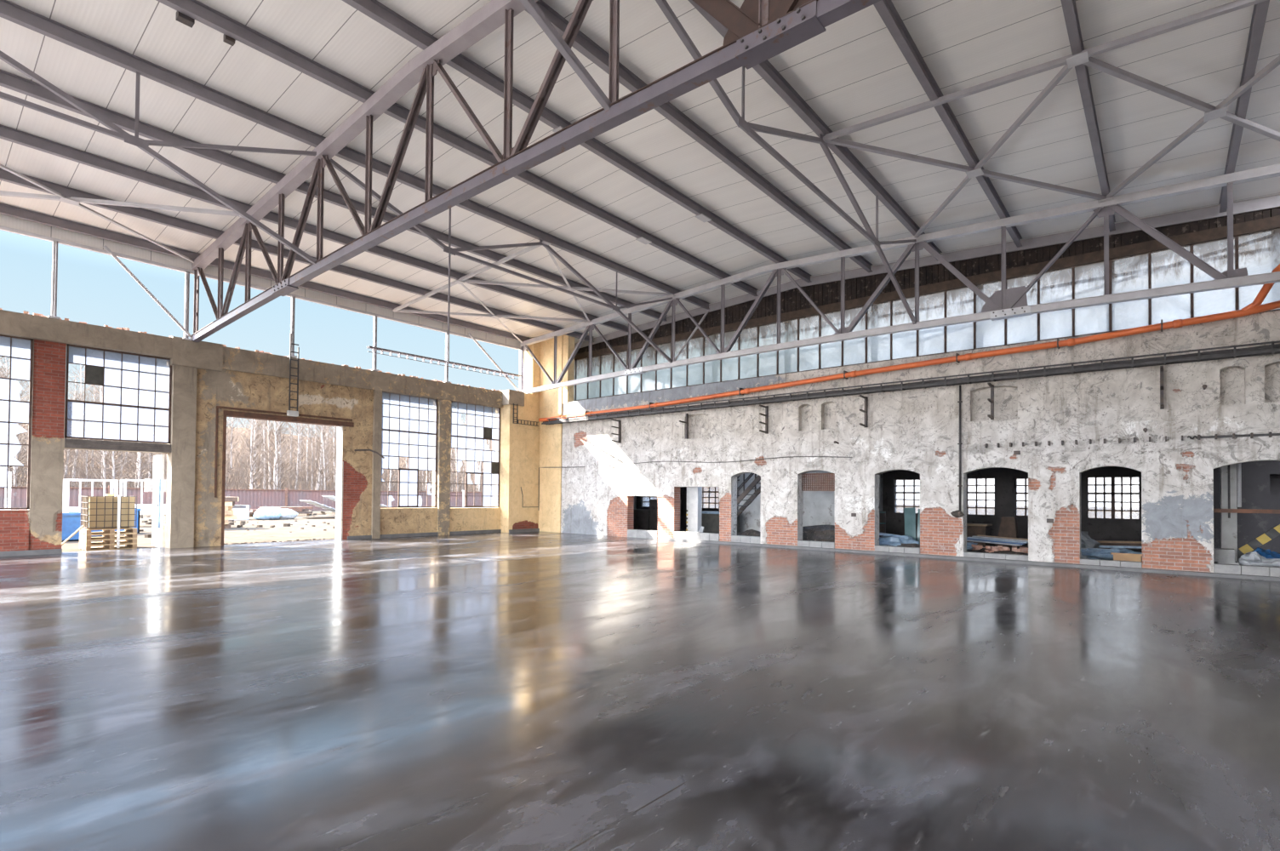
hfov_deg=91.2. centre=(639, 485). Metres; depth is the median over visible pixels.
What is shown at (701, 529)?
white offcut
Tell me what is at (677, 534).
sill
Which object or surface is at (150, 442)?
birch tree
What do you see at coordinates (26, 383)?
birch tree
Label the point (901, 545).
rubble heap
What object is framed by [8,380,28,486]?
birch tree
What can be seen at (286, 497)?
fence
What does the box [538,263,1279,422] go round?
drain pipe
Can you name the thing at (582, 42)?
roof beam
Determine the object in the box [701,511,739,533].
workbench
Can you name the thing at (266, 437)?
birch tree
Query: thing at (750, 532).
rubble heap
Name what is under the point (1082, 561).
sill
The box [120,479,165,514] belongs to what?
rack
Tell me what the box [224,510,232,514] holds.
beam
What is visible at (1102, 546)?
plank
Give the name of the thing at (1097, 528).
wall
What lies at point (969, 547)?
heap
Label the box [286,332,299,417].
ladder
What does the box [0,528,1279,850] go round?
floor
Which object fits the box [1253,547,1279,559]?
bundle
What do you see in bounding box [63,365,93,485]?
birch tree
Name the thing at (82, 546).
wooden pallet
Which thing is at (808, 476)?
mesh panel
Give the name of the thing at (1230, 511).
rail
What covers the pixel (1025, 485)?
window
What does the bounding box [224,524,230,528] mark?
beam
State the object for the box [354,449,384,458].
bracket
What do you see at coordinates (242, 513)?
block
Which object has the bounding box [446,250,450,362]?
hanging rod
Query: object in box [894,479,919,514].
window
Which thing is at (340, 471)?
trim
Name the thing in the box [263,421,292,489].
birch tree
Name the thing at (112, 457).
birch tree
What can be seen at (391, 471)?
birch tree
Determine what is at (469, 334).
knee brace
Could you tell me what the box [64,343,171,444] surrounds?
window
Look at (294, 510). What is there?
board
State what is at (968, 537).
plank
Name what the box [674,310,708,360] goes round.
strut
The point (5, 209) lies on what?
purlin
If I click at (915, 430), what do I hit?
wall
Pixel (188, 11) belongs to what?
beam
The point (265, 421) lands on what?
birch tree
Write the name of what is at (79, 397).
birch tree
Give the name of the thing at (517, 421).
ladder
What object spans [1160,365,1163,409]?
rack
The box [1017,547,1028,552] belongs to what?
brick
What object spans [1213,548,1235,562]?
block
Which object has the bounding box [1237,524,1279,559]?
beam
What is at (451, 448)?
birch tree
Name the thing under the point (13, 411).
window
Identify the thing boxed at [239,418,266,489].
birch tree
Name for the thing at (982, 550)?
rubble heap
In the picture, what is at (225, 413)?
trim
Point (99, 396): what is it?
birch tree
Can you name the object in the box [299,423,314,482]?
birch tree
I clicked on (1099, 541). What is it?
plank
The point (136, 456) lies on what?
birch tree
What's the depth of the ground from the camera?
28.34 m
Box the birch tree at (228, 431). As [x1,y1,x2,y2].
[225,420,245,479]
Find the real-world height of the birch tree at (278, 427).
10.437 m
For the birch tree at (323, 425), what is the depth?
73.00 m
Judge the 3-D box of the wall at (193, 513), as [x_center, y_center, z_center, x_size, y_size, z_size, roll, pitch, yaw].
[-11.392,-2.411,18.126,2.650,8.400,26.200,0,-1,40]
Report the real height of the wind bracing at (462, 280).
0.500 m
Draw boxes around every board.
[250,508,302,512]
[260,506,313,508]
[296,511,312,514]
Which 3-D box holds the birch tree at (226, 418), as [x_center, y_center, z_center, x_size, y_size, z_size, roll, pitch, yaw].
[-51.470,-7.235,79.430,3.059,10.677,3.128,0,-2,42]
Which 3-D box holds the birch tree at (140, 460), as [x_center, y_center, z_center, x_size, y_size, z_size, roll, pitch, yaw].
[-39.960,-3.316,49.996,2.641,11.445,2.472,1,-1,-27]
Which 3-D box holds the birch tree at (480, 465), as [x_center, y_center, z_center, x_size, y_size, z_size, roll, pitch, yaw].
[-19.323,-3.025,76.513,2.880,12.120,3.159,1,-1,-7]
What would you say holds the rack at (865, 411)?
attached to the wall at (915, 430)
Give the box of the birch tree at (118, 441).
[114,440,133,487]
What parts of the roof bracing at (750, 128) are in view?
gusset plate, gusset plate, gusset plate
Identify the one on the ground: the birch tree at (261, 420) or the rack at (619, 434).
the birch tree at (261, 420)
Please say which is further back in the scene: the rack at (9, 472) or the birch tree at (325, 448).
the birch tree at (325, 448)
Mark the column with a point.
(1228, 473)
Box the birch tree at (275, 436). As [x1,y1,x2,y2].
[257,421,297,506]
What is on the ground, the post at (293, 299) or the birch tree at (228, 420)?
the birch tree at (228, 420)
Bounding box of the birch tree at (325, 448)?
[313,424,337,490]
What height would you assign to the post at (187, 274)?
1.940 m
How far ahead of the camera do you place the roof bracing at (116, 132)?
10.36 m
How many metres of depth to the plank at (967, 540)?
17.32 m
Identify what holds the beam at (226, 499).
on the beam at (226, 503)
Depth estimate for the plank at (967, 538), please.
17.39 m
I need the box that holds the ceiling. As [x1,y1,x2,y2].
[0,0,1279,342]
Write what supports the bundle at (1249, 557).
on the sill at (1218, 568)
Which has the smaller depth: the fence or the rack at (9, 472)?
the rack at (9, 472)
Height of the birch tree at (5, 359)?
12.721 m
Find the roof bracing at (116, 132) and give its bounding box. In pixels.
[0,50,316,264]
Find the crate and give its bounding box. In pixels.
[966,523,992,548]
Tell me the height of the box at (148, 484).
0.600 m
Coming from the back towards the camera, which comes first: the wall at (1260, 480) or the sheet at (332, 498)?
the sheet at (332, 498)
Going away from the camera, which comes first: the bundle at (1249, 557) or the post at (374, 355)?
the bundle at (1249, 557)
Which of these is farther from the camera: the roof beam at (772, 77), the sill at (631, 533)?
the sill at (631, 533)
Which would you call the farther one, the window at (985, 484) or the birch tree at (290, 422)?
the birch tree at (290, 422)
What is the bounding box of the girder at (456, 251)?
[330,158,673,363]
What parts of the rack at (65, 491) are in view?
rail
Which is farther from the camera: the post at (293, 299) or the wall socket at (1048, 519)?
the post at (293, 299)
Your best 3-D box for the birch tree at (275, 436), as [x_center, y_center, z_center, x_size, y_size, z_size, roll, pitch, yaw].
[-33.151,-3.361,57.505,2.964,11.946,3.120,0,-1,8]
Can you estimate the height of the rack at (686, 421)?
0.880 m
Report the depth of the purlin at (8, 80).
13.27 m
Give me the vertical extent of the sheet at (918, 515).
1.257 m
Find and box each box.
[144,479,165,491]
[1110,552,1142,561]
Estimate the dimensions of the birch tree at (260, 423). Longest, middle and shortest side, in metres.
10.273 x 3.009 x 2.944 m
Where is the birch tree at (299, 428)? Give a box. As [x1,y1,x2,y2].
[286,422,315,487]
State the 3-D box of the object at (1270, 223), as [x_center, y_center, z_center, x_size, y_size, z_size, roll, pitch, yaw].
[5.947,-5.746,20.628,23.800,0.260,0.180,0,-1,40]
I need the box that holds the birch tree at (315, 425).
[307,424,334,490]
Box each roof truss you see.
[191,0,881,342]
[520,163,1279,394]
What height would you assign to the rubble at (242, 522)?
0.154 m
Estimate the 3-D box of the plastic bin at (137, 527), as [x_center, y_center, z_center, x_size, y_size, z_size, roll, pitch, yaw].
[-19.865,1.385,24.048,0.830,0.950,0.960,0,-1,40]
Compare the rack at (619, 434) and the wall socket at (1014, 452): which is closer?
the wall socket at (1014, 452)
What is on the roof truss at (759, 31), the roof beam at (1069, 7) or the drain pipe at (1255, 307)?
the roof beam at (1069, 7)
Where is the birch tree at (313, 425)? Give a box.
[305,424,320,464]
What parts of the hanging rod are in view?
rod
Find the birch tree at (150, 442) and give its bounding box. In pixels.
[118,442,153,486]
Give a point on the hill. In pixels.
(705, 488)
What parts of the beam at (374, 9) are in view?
splice plate, splice plate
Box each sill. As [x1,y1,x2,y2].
[627,529,657,538]
[674,531,719,541]
[731,535,760,543]
[797,540,834,548]
[874,545,919,554]
[963,551,1028,560]
[1080,558,1142,568]
[1213,563,1279,577]
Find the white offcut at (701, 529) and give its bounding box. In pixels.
[697,526,704,532]
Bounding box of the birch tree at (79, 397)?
[62,377,89,479]
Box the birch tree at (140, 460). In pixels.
[120,441,151,494]
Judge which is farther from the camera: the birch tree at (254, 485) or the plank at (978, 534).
the birch tree at (254, 485)
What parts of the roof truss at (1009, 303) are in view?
post, post, post, post, splice plate, post, post, post, gusset plate, post, gusset plate, post, gusset plate, post, gusset plate, splice plate, post, gusset plate, post, gusset plate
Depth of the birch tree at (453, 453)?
73.94 m
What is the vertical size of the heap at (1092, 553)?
0.376 m
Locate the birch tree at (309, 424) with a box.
[290,423,309,468]
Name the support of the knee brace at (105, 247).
attached to the post at (187, 274)
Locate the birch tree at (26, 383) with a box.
[18,382,28,467]
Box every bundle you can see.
[253,507,281,519]
[277,508,298,519]
[1238,551,1265,565]
[1249,558,1279,566]
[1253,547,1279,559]
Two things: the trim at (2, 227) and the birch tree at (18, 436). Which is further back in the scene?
the birch tree at (18, 436)
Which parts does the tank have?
tank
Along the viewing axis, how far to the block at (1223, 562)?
13.46 m
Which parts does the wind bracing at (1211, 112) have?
gusset plate, gusset plate, gusset plate, gusset plate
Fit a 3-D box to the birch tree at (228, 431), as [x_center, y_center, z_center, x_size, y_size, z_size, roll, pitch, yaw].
[-35.618,-2.970,53.155,3.068,10.866,2.978,0,-1,24]
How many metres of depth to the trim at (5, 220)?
18.15 m
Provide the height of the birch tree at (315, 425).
13.302 m
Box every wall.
[0,334,574,551]
[560,310,1279,572]
[576,206,1279,354]
[634,496,653,508]
[636,466,1142,551]
[1213,460,1279,562]
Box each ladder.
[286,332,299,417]
[366,345,521,380]
[513,403,538,426]
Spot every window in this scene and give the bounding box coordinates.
[0,334,34,509]
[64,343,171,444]
[380,391,438,508]
[450,401,500,508]
[573,228,1279,400]
[641,496,657,507]
[702,486,719,508]
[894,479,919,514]
[966,477,994,515]
[1015,478,1028,516]
[1087,476,1139,519]
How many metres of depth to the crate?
19.16 m
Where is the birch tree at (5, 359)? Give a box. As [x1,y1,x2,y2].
[0,356,28,480]
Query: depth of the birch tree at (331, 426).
67.42 m
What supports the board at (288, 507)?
on the board at (294, 510)
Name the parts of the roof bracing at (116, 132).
gusset plate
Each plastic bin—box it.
[62,512,80,541]
[91,530,102,537]
[114,508,141,533]
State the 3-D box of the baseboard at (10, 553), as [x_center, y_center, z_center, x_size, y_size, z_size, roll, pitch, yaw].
[-12.442,1.710,17.801,0.608,0.130,24.500,0,-1,40]
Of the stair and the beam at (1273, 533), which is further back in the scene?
the stair
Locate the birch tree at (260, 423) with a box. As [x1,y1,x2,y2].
[239,422,266,467]
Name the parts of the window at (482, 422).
dark pane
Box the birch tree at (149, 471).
[131,442,166,479]
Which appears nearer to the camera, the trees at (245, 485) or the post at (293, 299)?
the post at (293, 299)
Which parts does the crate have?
lid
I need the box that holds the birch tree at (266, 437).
[249,418,274,489]
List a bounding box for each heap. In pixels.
[302,514,335,519]
[737,529,760,537]
[802,524,834,542]
[879,535,918,546]
[897,543,919,548]
[966,542,977,551]
[968,548,1028,554]
[1080,531,1100,559]
[1080,548,1142,560]
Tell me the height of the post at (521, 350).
1.940 m
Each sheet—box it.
[299,500,335,512]
[321,495,336,501]
[903,507,916,540]
[917,508,919,544]
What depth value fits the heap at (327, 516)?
39.04 m
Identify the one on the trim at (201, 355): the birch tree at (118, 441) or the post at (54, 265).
the post at (54, 265)
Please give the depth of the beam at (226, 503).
27.76 m
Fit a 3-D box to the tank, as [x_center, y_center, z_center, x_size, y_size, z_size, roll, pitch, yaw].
[-15.053,1.011,17.752,1.017,1.520,1.058,0,-1,40]
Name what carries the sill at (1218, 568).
attached to the wall at (915, 430)
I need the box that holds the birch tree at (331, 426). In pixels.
[326,426,337,488]
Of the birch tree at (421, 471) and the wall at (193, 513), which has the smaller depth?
the wall at (193, 513)
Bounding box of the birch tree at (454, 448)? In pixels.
[450,448,462,491]
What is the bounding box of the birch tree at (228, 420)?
[225,420,236,476]
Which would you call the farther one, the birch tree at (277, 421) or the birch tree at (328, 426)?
the birch tree at (328, 426)
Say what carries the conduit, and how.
attached to the wall at (915, 430)
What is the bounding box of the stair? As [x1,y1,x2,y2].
[737,472,760,517]
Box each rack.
[4,471,11,508]
[62,479,118,513]
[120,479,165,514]
[611,418,621,443]
[679,413,688,439]
[759,404,768,434]
[859,394,867,427]
[987,382,994,419]
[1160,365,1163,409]
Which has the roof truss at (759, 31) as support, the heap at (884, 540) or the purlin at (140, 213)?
the purlin at (140, 213)
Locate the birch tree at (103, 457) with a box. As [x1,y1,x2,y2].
[81,384,131,487]
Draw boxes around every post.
[47,240,60,319]
[182,271,191,340]
[287,296,297,358]
[371,315,378,371]
[443,331,450,382]
[520,349,521,390]
[685,486,702,531]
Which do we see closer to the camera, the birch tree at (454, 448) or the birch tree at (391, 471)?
the birch tree at (391, 471)
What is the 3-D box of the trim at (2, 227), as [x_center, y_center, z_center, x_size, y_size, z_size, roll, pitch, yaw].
[-12.659,-6.046,17.905,0.100,0.080,24.300,0,-1,40]
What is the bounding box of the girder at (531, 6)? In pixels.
[520,0,611,111]
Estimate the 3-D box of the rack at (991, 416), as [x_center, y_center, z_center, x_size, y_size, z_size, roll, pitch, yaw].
[8.825,-2.108,15.764,0.060,0.880,0.491,0,-1,40]
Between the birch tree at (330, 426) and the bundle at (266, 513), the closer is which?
the bundle at (266, 513)
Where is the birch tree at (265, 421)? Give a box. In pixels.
[247,421,272,469]
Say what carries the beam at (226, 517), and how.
on the beam
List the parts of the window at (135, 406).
dark pane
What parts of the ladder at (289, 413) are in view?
rail, rail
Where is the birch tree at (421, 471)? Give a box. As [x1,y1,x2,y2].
[418,470,429,489]
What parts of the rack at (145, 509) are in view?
rail, rail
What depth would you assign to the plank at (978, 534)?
17.66 m
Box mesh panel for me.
[801,473,834,491]
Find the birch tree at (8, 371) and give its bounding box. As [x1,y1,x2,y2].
[2,371,29,485]
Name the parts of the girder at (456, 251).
gusset plate, gusset plate, gusset plate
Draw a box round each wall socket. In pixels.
[1013,451,1020,454]
[1046,518,1053,523]
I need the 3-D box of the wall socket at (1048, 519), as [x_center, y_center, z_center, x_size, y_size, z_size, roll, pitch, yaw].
[9.903,0.864,15.121,0.140,0.100,0.050,0,-1,40]
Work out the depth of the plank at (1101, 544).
16.68 m
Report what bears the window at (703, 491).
in the wall at (1097, 528)
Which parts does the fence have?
rail, post, post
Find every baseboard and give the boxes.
[0,528,539,556]
[658,537,1279,581]
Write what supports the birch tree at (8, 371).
on the hill
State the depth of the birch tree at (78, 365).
66.11 m
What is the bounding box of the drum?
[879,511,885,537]
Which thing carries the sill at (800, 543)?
attached to the wall at (915, 430)
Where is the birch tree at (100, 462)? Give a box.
[79,385,129,487]
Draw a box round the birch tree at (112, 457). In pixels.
[93,385,137,487]
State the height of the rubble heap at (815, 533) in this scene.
0.977 m
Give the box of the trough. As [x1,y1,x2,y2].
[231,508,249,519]
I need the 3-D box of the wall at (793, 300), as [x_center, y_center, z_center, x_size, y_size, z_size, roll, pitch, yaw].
[5.999,-6.340,20.723,23.838,1.251,0.110,0,-1,40]
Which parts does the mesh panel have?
rail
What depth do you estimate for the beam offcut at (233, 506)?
36.48 m
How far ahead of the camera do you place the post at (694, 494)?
22.91 m
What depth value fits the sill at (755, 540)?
20.50 m
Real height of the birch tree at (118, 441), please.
10.131 m
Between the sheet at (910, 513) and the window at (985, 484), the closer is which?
the sheet at (910, 513)
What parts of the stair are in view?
handrail, handrail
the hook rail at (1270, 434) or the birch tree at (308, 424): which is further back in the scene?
the birch tree at (308, 424)
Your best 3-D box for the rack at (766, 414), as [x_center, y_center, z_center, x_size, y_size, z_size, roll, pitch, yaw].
[3.925,-2.086,19.882,0.060,0.880,0.491,0,-1,40]
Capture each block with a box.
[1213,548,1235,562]
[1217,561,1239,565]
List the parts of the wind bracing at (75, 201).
gusset plate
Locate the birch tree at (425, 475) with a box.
[420,470,432,491]
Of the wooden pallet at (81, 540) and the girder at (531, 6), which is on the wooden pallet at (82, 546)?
the wooden pallet at (81, 540)
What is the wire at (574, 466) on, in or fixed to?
attached to the wall at (915, 430)
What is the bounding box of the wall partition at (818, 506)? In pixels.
[737,470,882,532]
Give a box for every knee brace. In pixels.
[103,245,192,339]
[468,332,519,391]
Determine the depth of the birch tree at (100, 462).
54.60 m
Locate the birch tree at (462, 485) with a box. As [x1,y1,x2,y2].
[457,462,471,491]
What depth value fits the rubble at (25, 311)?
18.82 m
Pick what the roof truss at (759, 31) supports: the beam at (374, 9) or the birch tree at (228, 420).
the beam at (374, 9)
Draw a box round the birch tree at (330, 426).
[322,426,337,490]
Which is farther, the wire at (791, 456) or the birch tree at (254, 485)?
the birch tree at (254, 485)
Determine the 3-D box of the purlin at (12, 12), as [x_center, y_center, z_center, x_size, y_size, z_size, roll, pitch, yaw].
[-5.820,-6.872,13.318,0.120,0.220,26.050,0,-1,40]
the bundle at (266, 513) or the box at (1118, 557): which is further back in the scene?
the bundle at (266, 513)
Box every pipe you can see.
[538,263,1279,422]
[541,340,1279,424]
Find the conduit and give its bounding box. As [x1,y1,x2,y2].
[950,385,964,517]
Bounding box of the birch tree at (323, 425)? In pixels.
[312,425,337,489]
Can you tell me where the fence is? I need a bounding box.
[0,485,657,512]
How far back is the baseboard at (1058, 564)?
15.45 m
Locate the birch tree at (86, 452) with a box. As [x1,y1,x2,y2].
[68,397,99,487]
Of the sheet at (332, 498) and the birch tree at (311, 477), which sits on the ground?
the sheet at (332, 498)
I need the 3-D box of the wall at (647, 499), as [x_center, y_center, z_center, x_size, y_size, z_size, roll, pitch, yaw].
[-1.844,-0.626,30.526,0.300,5.400,7.670,0,-1,40]
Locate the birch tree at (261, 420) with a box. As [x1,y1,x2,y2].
[254,419,292,489]
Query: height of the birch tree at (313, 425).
13.017 m
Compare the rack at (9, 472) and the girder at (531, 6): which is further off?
the rack at (9, 472)
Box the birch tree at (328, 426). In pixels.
[317,426,333,478]
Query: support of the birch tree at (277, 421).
on the hill
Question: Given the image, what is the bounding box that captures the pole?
[61,525,84,545]
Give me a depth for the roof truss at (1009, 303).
15.73 m
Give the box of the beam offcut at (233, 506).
[232,505,245,508]
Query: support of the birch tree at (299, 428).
on the hill
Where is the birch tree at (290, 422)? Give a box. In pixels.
[284,422,297,460]
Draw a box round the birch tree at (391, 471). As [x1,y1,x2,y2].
[382,457,405,491]
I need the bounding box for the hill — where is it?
[11,423,719,508]
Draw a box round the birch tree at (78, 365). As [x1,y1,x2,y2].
[78,365,99,467]
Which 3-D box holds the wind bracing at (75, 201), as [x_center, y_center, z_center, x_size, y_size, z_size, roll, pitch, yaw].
[-12.886,-6.475,14.160,4.166,0.287,6.100,0,-1,40]
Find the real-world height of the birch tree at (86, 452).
9.629 m
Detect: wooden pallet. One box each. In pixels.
[79,527,137,535]
[79,533,137,540]
[79,538,137,545]
[79,543,137,550]
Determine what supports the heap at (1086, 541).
on the floor
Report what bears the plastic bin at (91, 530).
on the ground
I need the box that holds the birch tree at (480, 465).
[474,440,488,491]
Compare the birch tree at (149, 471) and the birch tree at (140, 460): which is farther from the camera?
the birch tree at (149, 471)
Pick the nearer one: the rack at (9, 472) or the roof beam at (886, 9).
the roof beam at (886, 9)
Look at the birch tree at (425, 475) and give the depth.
78.36 m
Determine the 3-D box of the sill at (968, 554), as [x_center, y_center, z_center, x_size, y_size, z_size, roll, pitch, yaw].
[9.064,1.843,15.957,1.440,0.190,0.245,0,-1,40]
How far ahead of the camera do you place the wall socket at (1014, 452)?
15.57 m
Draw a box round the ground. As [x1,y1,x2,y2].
[61,503,1138,552]
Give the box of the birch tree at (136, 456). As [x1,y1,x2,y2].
[118,441,154,487]
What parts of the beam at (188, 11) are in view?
splice plate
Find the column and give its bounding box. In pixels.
[1220,462,1241,561]
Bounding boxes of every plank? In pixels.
[879,532,912,539]
[966,537,1024,544]
[966,539,1022,546]
[967,537,1028,542]
[971,536,1028,542]
[977,534,1028,540]
[1096,540,1141,543]
[1098,545,1141,548]
[1099,542,1141,546]
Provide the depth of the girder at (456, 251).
16.51 m
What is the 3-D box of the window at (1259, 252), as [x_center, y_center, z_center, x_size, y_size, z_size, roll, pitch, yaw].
[5.777,-4.721,20.734,23.397,2.090,0.100,0,-1,40]
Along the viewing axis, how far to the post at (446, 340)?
24.07 m
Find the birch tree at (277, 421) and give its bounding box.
[262,421,289,470]
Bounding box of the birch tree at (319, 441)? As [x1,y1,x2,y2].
[307,424,334,490]
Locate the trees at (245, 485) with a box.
[0,358,489,505]
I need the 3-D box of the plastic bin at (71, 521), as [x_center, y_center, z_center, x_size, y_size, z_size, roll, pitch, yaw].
[-18.691,1.360,20.317,0.830,0.900,1.160,0,-1,40]
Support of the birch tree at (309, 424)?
on the hill
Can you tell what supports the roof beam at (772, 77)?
on the roof truss at (759, 31)
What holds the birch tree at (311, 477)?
on the hill
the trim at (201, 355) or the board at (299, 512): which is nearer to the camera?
the trim at (201, 355)
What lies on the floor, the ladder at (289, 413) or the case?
the case
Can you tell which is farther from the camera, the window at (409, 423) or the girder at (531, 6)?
the window at (409, 423)
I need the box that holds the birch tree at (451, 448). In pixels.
[450,448,455,485]
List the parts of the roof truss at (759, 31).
post, post, post, post, splice plate, post, gusset plate, post, post, gusset plate, post, gusset plate, post, post, gusset plate, splice plate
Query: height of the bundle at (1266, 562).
0.234 m
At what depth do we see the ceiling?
11.99 m
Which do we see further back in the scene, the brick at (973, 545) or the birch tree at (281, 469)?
the birch tree at (281, 469)
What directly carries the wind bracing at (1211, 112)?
attached to the roof truss at (1009, 303)
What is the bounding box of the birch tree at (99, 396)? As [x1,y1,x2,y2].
[88,395,117,486]
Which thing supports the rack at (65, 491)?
on the ground
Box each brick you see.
[971,544,982,548]
[971,547,980,550]
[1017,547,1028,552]
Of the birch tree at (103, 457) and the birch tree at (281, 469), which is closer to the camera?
the birch tree at (103, 457)
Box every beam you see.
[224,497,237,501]
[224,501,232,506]
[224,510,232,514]
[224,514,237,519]
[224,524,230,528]
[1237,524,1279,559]
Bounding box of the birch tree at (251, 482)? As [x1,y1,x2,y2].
[232,418,268,489]
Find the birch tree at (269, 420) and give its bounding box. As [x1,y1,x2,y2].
[262,420,297,480]
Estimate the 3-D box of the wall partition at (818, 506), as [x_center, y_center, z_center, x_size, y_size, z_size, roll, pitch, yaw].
[6.203,-0.404,24.324,5.000,4.900,4.000,0,-1,40]
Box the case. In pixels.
[995,516,1019,549]
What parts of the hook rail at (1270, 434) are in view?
rail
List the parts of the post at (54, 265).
plate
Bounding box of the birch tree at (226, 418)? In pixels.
[226,417,245,468]
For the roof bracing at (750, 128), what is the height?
2.346 m
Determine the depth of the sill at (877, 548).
17.42 m
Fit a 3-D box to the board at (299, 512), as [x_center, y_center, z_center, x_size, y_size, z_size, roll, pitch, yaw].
[-23.876,1.883,42.611,0.400,0.159,2.950,0,-1,38]
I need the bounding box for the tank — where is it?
[80,493,137,548]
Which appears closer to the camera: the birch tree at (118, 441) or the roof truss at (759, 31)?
the roof truss at (759, 31)
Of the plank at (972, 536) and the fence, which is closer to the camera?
the plank at (972, 536)
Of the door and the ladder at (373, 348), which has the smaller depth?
the door
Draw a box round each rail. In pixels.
[984,431,1279,447]
[1213,508,1279,514]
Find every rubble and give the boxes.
[0,308,501,391]
[120,511,335,544]
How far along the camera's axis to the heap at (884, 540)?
18.32 m
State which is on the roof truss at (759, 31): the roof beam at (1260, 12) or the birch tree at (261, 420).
the roof beam at (1260, 12)
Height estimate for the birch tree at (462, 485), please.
10.892 m
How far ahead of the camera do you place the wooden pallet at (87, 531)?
17.55 m
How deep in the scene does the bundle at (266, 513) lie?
36.62 m
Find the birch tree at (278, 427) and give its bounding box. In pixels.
[258,420,291,489]
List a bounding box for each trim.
[0,213,520,348]
[0,225,527,351]
[0,309,524,407]
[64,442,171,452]
[214,405,354,545]
[335,426,343,539]
[574,194,1279,348]
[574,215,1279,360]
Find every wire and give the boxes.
[520,466,584,507]
[634,456,851,463]
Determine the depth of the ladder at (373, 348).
23.72 m
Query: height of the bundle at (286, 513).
0.701 m
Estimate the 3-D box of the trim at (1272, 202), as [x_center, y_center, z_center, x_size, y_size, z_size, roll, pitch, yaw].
[5.622,-6.499,20.906,23.164,0.881,0.050,0,-1,40]
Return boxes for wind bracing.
[0,163,243,262]
[393,240,675,342]
[822,0,1279,237]
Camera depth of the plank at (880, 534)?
18.59 m
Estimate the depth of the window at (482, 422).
25.44 m
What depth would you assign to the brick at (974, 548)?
17.04 m
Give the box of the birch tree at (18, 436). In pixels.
[9,380,29,486]
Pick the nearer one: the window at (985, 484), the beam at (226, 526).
the window at (985, 484)
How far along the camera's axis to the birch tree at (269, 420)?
63.10 m
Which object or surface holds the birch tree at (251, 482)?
on the ground
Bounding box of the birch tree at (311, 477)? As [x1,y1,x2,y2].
[300,423,325,490]
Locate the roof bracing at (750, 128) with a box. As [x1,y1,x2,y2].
[655,0,916,324]
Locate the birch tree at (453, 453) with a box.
[450,417,465,491]
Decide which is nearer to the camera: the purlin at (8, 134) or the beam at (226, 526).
the purlin at (8, 134)
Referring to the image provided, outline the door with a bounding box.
[151,454,164,547]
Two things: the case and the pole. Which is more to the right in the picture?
the case
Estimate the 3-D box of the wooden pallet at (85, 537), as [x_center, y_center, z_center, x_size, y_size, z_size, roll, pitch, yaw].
[-15.058,1.439,17.746,1.000,0.144,1.100,0,-1,40]
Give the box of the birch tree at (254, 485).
[242,418,263,486]
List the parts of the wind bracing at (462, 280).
gusset plate, gusset plate, gusset plate, gusset plate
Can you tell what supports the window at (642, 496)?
in the wall at (1097, 528)
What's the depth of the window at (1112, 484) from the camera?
19.71 m

